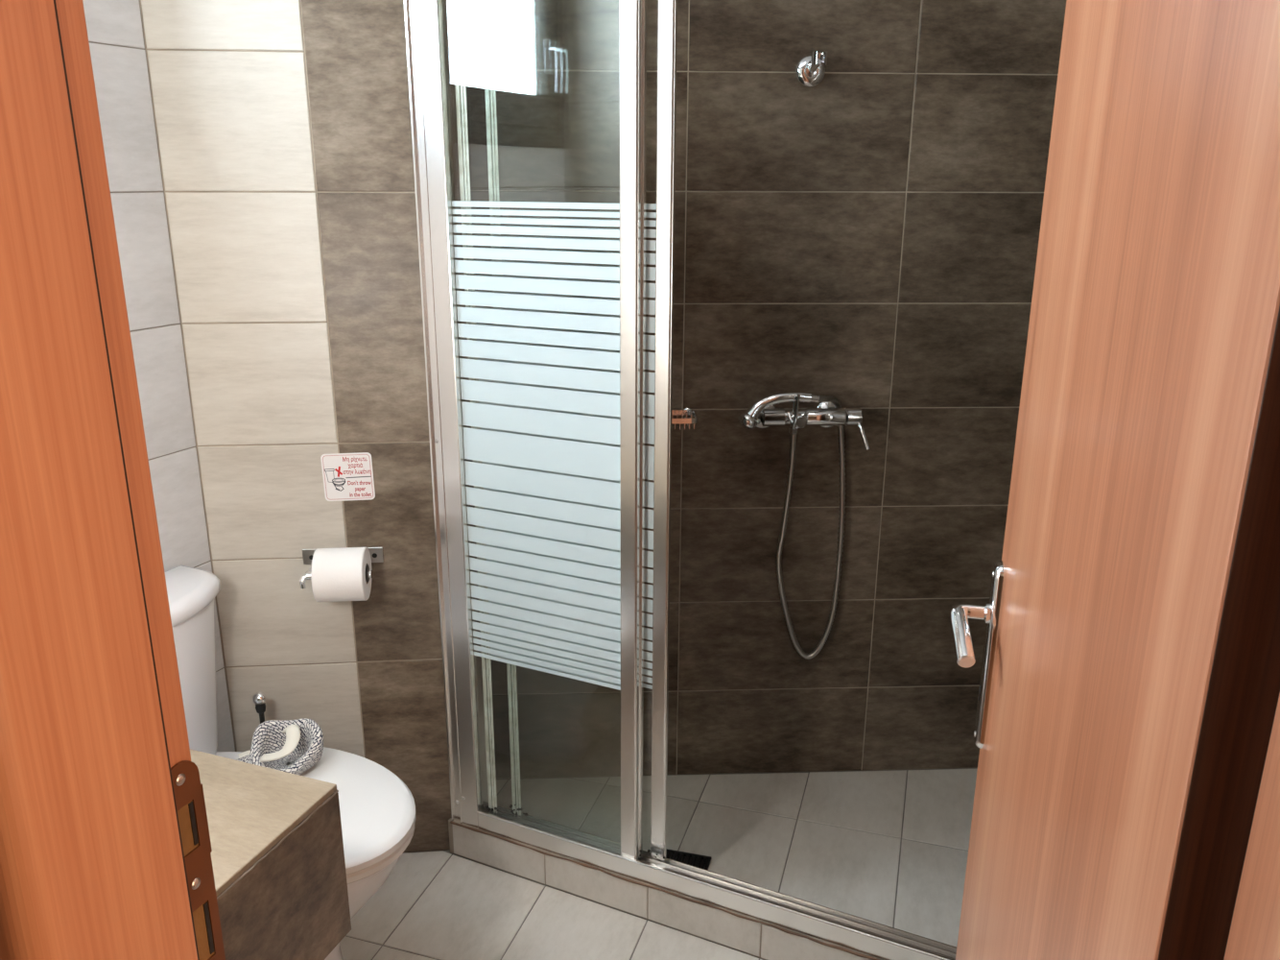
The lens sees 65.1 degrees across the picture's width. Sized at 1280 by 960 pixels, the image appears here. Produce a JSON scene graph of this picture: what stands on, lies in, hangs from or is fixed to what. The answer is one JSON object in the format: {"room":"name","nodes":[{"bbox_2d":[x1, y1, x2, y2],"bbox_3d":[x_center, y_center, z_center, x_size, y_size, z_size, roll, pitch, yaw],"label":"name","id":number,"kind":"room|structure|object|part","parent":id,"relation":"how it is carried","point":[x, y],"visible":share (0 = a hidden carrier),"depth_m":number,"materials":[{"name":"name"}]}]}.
{"room":"bathroom","nodes":[
{"label":"bathroom","id":0,"kind":"room"},
{"bbox_2d":[82,0,236,751],"bbox_3d":[-1.188,-0.148,1.529,0.121,2.450,1.340,8,18,23],"label":"wall","id":1,"kind":"structure","parent":0,"point":[115,34],"depth_m":1.90,"materials":[{"name":"grey tile"}]},
{"bbox_2d":[189,748,351,959],"bbox_3d":[-0.863,0.585,1.380,0.737,0.252,0.486,6,18,19],"label":"bathroom counter","id":2,"kind":"object","parent":1,"relation":"attached to","point":[277,854],"visible":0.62,"depth_m":1.38,"materials":[{"name":"brown tile"}]},
{"bbox_2d":[139,0,451,852],"bbox_3d":[-0.718,-0.306,2.059,0.587,2.450,0.120,-1,17,-5],"label":"wall","id":3,"kind":"structure","parent":0,"point":[283,128],"depth_m":2.01,"materials":[{"name":"brown tile"}]},
{"bbox_2d":[299,546,383,588],"bbox_3d":[-0.631,0.185,2.105,0.168,0.057,0.090,-1,17,-5],"label":"toilet roll holder","id":4,"kind":"object","parent":3,"relation":"attached to","point":[376,553],"visible":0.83,"depth_m":2.13,"materials":[{"name":"silver metal"}]},
{"bbox_2d":[310,546,371,601],"bbox_3d":[-0.618,0.196,2.082,0.101,0.111,0.111,-1,17,-5],"label":"toilet roll","id":5,"kind":"object","parent":4,"relation":"on","point":[337,574],"visible":0.96,"depth_m":2.04,"materials":[{"name":"white paper"}]},
{"bbox_3d":[-0.635,0.162,2.143,0.168,0.035,0.003,-1,17,-5],"label":"plate","id":6,"kind":"part","parent":4,"relation":"part of","materials":[{"name":"silver metal"}]},
{"bbox_3d":[-0.569,0.195,2.086,0.008,0.037,0.037,-1,17,-5],"label":"knob","id":7,"kind":"part","parent":4,"relation":"part of","materials":[{"name":"silver metal"}]},
{"bbox_2d":[320,451,375,500],"bbox_3d":[-0.610,-0.006,2.096,0.104,0.104,0.001,-1,17,-5],"label":"sticker","id":8,"kind":"object","parent":3,"relation":"attached to","point":[346,476],"visible":1,"depth_m":2.10,"materials":[{"name":"white paper"}]},
{"bbox_2d":[448,817,882,959],"bbox_3d":[0.212,0.917,2.098,1.430,0.092,0.090,8,18,24],"label":"shower curb","id":9,"kind":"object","parent":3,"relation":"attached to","point":[726,927],"depth_m":2.15,"materials":[{"name":"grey tile"}]},
{"bbox_2d":[403,0,956,959],"bbox_3d":[0.177,-0.030,1.826,1.332,1.886,0.069,8,18,24],"label":"screen","id":10,"kind":"object","parent":9,"relation":"on","point":[541,493],"visible":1,"depth_m":1.97,"materials":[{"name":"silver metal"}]},
{"bbox_3d":[-0.178,0.781,2.241,0.400,0.024,0.012,8,18,24],"label":"mould","id":11,"kind":"part","parent":10,"relation":"part of","materials":[{"name":"black"}]},
{"bbox_3d":[-0.124,0.781,2.233,0.393,0.029,0.011,8,18,24],"label":"mould","id":12,"kind":"part","parent":10,"relation":"part of","materials":[{"name":"black"}]},
{"bbox_3d":[0.207,0.855,2.076,1.256,0.047,0.062,8,18,24],"label":"rail","id":13,"kind":"part","parent":10,"relation":"part of","materials":[{"name":"silver metal"}]},
{"bbox_2d":[339,767,977,959],"bbox_3d":[-0.206,0.971,2.248,3.204,0.100,3.296,0,17,0],"label":"floor","id":14,"kind":"structure","parent":0,"point":[887,847],"depth_m":2.33,"materials":[{"name":"grey tile"}]},
{"bbox_2d":[252,690,266,723],"bbox_3d":[-0.809,0.680,2.196,0.094,0.482,0.094,0,17,0],"label":"toilet brush","id":15,"kind":"object","parent":14,"relation":"on","point":[259,699],"visible":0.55,"depth_m":2.13,"materials":[{"name":"silver plastic"}]},
{"bbox_3d":[-0.808,0.464,2.131,0.028,0.029,0.029,0,17,0],"label":"knob","id":16,"kind":"part","parent":15,"relation":"part of","materials":[{"name":"silver metal"}]},
{"bbox_3d":[-0.809,0.663,2.191,0.023,0.398,0.023,0,17,0],"label":"stem","id":17,"kind":"part","parent":15,"relation":"part of","materials":[{"name":"black plastic"}]},
{"bbox_2d":[165,565,415,959],"bbox_3d":[-0.711,0.619,1.880,0.643,0.782,0.366,8,18,24],"label":"toilet","id":18,"kind":"object","parent":14,"relation":"on","point":[377,809],"visible":0.28,"depth_m":1.89,"materials":[{"name":"white ceramic"}]},
{"bbox_3d":[-0.923,0.237,1.869,0.171,0.038,0.328,8,18,24],"label":"tank lid","id":19,"kind":"part","parent":18,"relation":"part of","materials":[{"name":"white ceramic"}]},
{"bbox_3d":[-0.929,0.426,1.929,0.159,0.354,0.310,8,18,24],"label":"tank","id":20,"kind":"part","parent":18,"relation":"part of","materials":[{"name":"white ceramic"}]},
{"bbox_2d":[235,717,323,775],"bbox_3d":[-0.708,0.516,1.917,0.202,0.083,0.123,0,17,0],"label":"pouch","id":21,"kind":"object","parent":18,"relation":"on","point":[298,743],"visible":0.79,"depth_m":1.92,"materials":[{"name":"fabric"}]},
{"bbox_3d":[-0.713,0.809,1.938,0.608,0.386,0.350,8,18,24],"label":"bowl","id":22,"kind":"part","parent":18,"relation":"part of","materials":[{"name":"white ceramic"}]},
{"bbox_3d":[-0.618,0.602,1.830,0.439,0.030,0.366,8,18,24],"label":"lid","id":23,"kind":"part","parent":18,"relation":"part of","materials":[{"name":"white plastic"}]},
{"bbox_3d":[-0.618,0.626,1.837,0.432,0.018,0.360,8,18,24],"label":"seat","id":24,"kind":"part","parent":18,"relation":"part of","materials":[{"name":"white plastic"}]},
{"bbox_2d":[665,848,711,870],"bbox_3d":[0.100,0.896,2.316,0.110,0.006,0.110,5,17,14],"label":"floor drain","id":25,"kind":"object","parent":14,"relation":"on","point":[697,860],"visible":0.39,"depth_m":2.35,"materials":[{"name":"black plastic"}]},
{"bbox_2d":[462,0,1066,778],"bbox_3d":[0.365,-0.404,2.397,1.770,2.450,0.121,-1,17,-3],"label":"wall","id":26,"kind":"structure","parent":0,"point":[865,237],"depth_m":2.35,"materials":[{"name":"tile"}]},
{"bbox_2d":[644,407,697,429],"bbox_3d":[0.067,-0.142,2.350,0.132,0.034,0.094,-1,17,-3],"label":"rack","id":27,"kind":"object","parent":26,"relation":"attached to","point":[687,411],"visible":0.52,"depth_m":2.36,"materials":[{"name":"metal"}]},
{"bbox_2d":[737,391,845,659],"bbox_3d":[0.364,0.130,2.432,0.291,0.712,0.090,-3,17,-11],"label":"shower","id":28,"kind":"object","parent":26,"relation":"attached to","point":[747,418],"visible":0.91,"depth_m":2.43,"materials":[{"name":"silver metal"}]},
{"bbox_3d":[0.310,-0.160,2.303,0.164,0.083,0.039,-2,17,-7],"label":"handle","id":29,"kind":"part","parent":28,"relation":"part of","materials":[{"name":"silver metal"}]},
{"bbox_2d":[795,50,828,87],"bbox_3d":[0.373,-0.882,2.158,0.066,0.067,0.061,-1,17,-3],"label":"bracket","id":30,"kind":"object","parent":26,"relation":"attached to","point":[810,70],"visible":1,"depth_m":2.17,"materials":[{"name":"silver metal"}]},
{"bbox_2d":[756,394,870,450],"bbox_3d":[0.399,-0.145,2.353,0.270,0.136,0.116,-1,17,-3],"label":"shower mixer","id":31,"kind":"object","parent":26,"relation":"attached to","point":[825,414],"visible":0.91,"depth_m":2.33,"materials":[{"name":"silver metal"}]},
{"bbox_3d":[0.519,-0.103,2.340,0.015,0.064,0.044,-11,20,-32],"label":"lever","id":32,"kind":"part","parent":31,"relation":"part of","materials":[{"name":"silver metal"}]},
{"bbox_3d":[-0.266,0.117,0.664,2.950,2.450,0.135,6,18,19],"label":"wall","id":33,"kind":"structure","parent":0,"visible":0},
{"bbox_2d":[0,0,225,959],"bbox_3d":[-0.421,0.300,0.764,0.107,2.040,0.172,7,18,21],"label":"trim","id":34,"kind":"structure","parent":33,"relation":"attached to","point":[106,849],"depth_m":0.66,"materials":[{"name":"brown wood"}]},
{"bbox_3d":[-0.367,0.330,0.826,0.006,0.223,0.038,7,18,21],"label":"strike plate","id":35,"kind":"part","parent":34,"relation":"part of","materials":[{"name":"brown metal"}]},
{"bbox_2d":[949,0,1279,959],"bbox_3d":[0.375,0.266,0.892,0.155,2.022,0.724,4,17,13],"label":"door","id":36,"kind":"structure","parent":33,"relation":"in","point":[1129,687],"depth_m":0.63,"materials":[{"name":"brown wood"}]},
{"bbox_3d":[0.388,0.180,1.177,0.045,0.051,0.094,4,17,13],"label":"handle lever","id":37,"kind":"part","parent":36,"relation":"part of","materials":[{"name":"silver metal"}]},
{"bbox_3d":[0.424,0.214,1.216,0.012,0.244,0.040,4,17,13],"label":"handle plate","id":38,"kind":"part","parent":36,"relation":"part of","materials":[{"name":"silver metal"}]},
{"bbox_2d":[1223,690,1279,959],"bbox_3d":[0.317,0.390,0.476,0.103,2.040,0.167,7,18,21],"label":"trim","id":39,"kind":"structure","parent":33,"relation":"attached to","point":[1254,931],"depth_m":0.45,"materials":[{"name":"brown wood"}]}
]}

